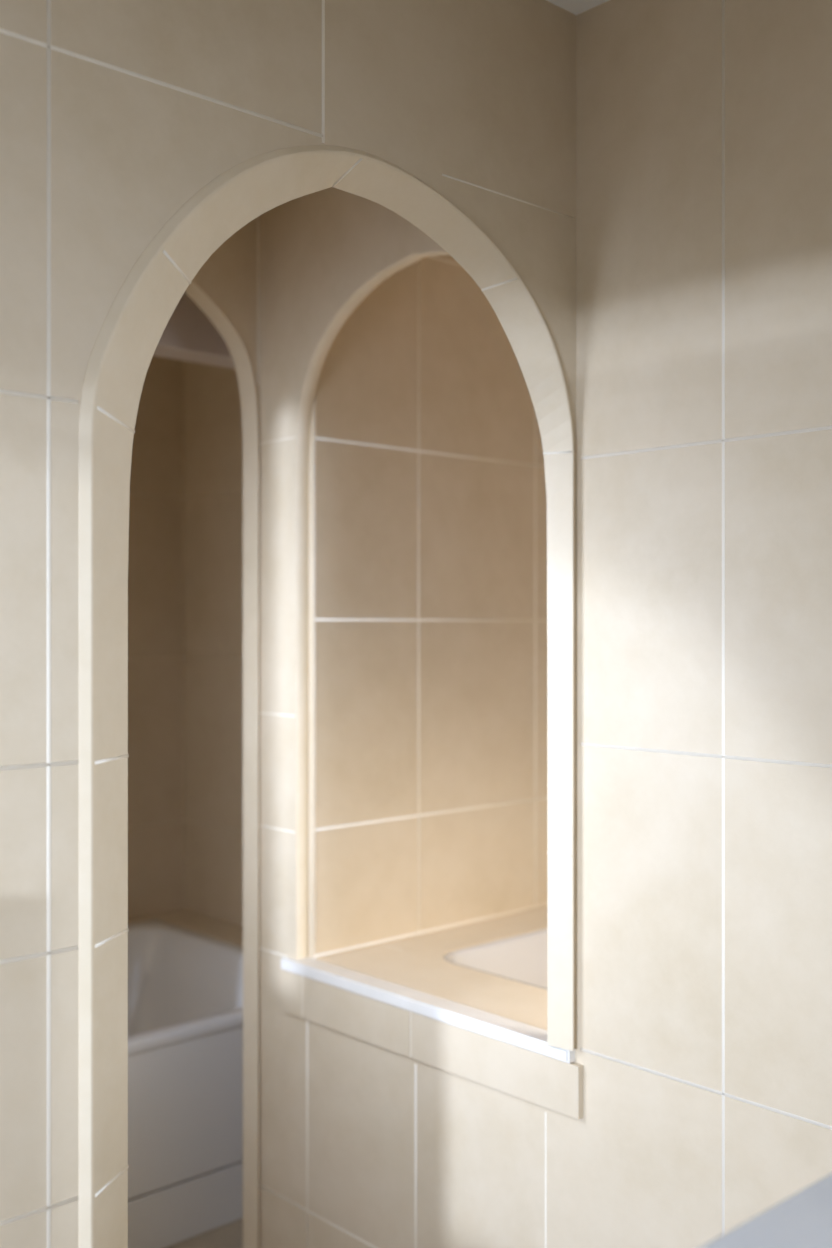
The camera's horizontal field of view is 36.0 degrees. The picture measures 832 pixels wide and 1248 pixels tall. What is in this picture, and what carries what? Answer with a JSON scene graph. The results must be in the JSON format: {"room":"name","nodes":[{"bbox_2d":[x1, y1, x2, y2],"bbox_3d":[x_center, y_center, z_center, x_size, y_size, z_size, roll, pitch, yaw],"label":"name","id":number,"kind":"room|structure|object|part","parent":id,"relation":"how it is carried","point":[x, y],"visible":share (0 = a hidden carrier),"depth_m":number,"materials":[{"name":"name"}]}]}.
{"room":"bathroom","nodes":[
{"label":"bathroom","id":0,"kind":"room"},
{"bbox_2d":[128,356,183,917],"bbox_3d":[-1.626,0.221,3.890,2.300,2.659,0.081,0,0,-43],"label":"wall","id":1,"kind":"structure","parent":0,"point":[156,499],"depth_m":4.50,"materials":[{"name":"tile"}]},
{"bbox_2d":[128,908,242,946],"bbox_3d":[-1.202,1.062,3.432,2.100,0.096,1.170,0,0,-43],"label":"trim","id":2,"kind":"structure","parent":1,"relation":"attached to","point":[216,928],"depth_m":4.34,"materials":[{"name":"stone"}]},
{"bbox_2d":[166,1218,242,1247],"bbox_3d":[0.373,1.600,1.504,3.410,0.101,6.300,0,0,-43],"label":"floor","id":3,"kind":"structure","parent":0,"point":[230,1235],"depth_m":3.23,"materials":[{"name":"tile"}]},
{"bbox_2d":[128,920,242,1247],"bbox_3d":[-1.162,1.282,3.418,1.740,0.536,1.095,0,0,-43],"label":"bathtub","id":4,"kind":"object","parent":3,"relation":"on","point":[185,987],"visible":0.37,"depth_m":3.27,"materials":[{"name":"white ceramic"}]},
{"bbox_3d":[-0.799,1.223,3.026,1.730,0.350,0.018,0,0,-43],"label":"panel","id":5,"kind":"part","parent":4,"relation":"part of","materials":[{"name":"white ceramic"}]},
{"bbox_2d":[444,929,546,989],"bbox_3d":[0.730,1.163,2.788,0.767,0.775,1.237,0,0,-43],"label":"sink","id":6,"kind":"object","parent":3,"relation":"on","point":[522,958],"visible":0.14,"depth_m":3.15,"materials":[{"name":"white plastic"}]},
{"bbox_2d":[700,1173,831,1247],"bbox_3d":[0.734,1.050,1.213,0.865,1.000,0.543,0,0,-43],"label":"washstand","id":7,"kind":"object","parent":3,"relation":"on","point":[803,1219],"visible":1,"depth_m":1.17,"materials":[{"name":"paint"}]},
{"bbox_2d":[184,361,242,925],"bbox_3d":[-0.353,0.221,4.133,0.101,2.659,1.455,0,0,-43],"label":"wall","id":8,"kind":"structure","parent":0,"point":[213,439],"depth_m":4.45,"materials":[{"name":"tile"}]},
{"bbox_2d":[153,292,234,368],"bbox_3d":[-0.866,-0.902,3.069,2.100,0.414,0.120,0,0,-43],"label":"ceiling","id":9,"kind":"structure","parent":8,"relation":"attached to","point":[189,335],"depth_m":3.27,"materials":[{"name":"grey paint"}]},
{"bbox_2d":[193,216,258,452],"bbox_3d":[-0.830,0.221,2.663,1.200,2.659,0.051,0,0,-43],"label":"wall","id":10,"kind":"structure","parent":0,"point":[229,277],"depth_m":3.01,"materials":[{"name":"tile"}]},
{"bbox_2d":[185,280,258,1247],"bbox_3d":[-0.779,0.275,2.710,1.078,2.550,0.063,0,0,-43],"label":"trim","id":11,"kind":"structure","parent":10,"relation":"attached to","point":[237,349],"depth_m":3.06,"materials":[{"name":"stone"}]},
{"bbox_2d":[0,0,575,1247],"bbox_3d":[-0.511,0.221,1.620,2.151,2.659,0.045,0,0,-43],"label":"wall","id":12,"kind":"structure","parent":0,"point":[115,114],"depth_m":1.67,"materials":[{"name":"tile"}]},
{"bbox_2d":[79,145,573,1247],"bbox_3d":[-0.089,0.408,2.009,0.986,2.283,0.058,0,0,-43],"label":"trim","id":13,"kind":"structure","parent":12,"relation":"attached to","point":[128,338],"depth_m":1.75,"materials":[{"name":"stone"}]},
{"bbox_2d":[309,255,546,958],"bbox_3d":[0.119,0.221,3.430,1.164,2.659,0.218,0,0,-43],"label":"wall","id":14,"kind":"structure","parent":0,"point":[428,498],"depth_m":3.19,"materials":[{"name":"tile"}]},
{"bbox_2d":[259,0,831,1247],"bbox_3d":[1.216,0.221,1.361,0.036,2.659,4.745,0,0,-43],"label":"wall","id":15,"kind":"structure","parent":0,"point":[703,1048],"depth_m":2.20,"materials":[{"name":"tile"}]},
{"bbox_2d":[295,250,448,959],"bbox_3d":[0.000,0.013,2.675,0.036,1.570,0.780,0,0,-43],"label":"trim","id":16,"kind":"structure","parent":15,"relation":"attached to","point":[303,428],"depth_m":2.95,"materials":[{"name":"stone"}]},
{"bbox_2d":[281,957,574,1062],"bbox_3d":[0.001,0.785,2.660,0.056,0.026,0.868,0,0,-43],"label":"stone sill","id":17,"kind":"structure","parent":15,"relation":"on","point":[510,1031],"depth_m":2.61,"materials":[{"name":"white stone"}]},
{"bbox_2d":[317,907,546,1029],"bbox_3d":[0.674,0.789,2.757,1.064,0.031,1.530,0,0,-43],"label":"countertop","id":18,"kind":"structure","parent":15,"relation":"attached to","point":[418,963],"depth_m":2.89,"materials":[{"name":"stone"}]},
{"bbox_2d":[282,969,582,1119],"bbox_3d":[-0.004,0.847,2.642,0.015,0.096,0.888,0,0,-43],"label":"trim","id":19,"kind":"structure","parent":15,"relation":"attached to","point":[553,1084],"depth_m":2.57,"materials":[{"name":"tile"}]},
{"bbox_2d":[547,0,608,14],"bbox_3d":[0.373,-1.159,1.504,3.410,0.100,6.300,0,0,-43],"label":"ceiling","id":20,"kind":"structure","parent":0,"point":[576,7],"depth_m":2.29,"materials":[{"name":"white paint"}]}
]}

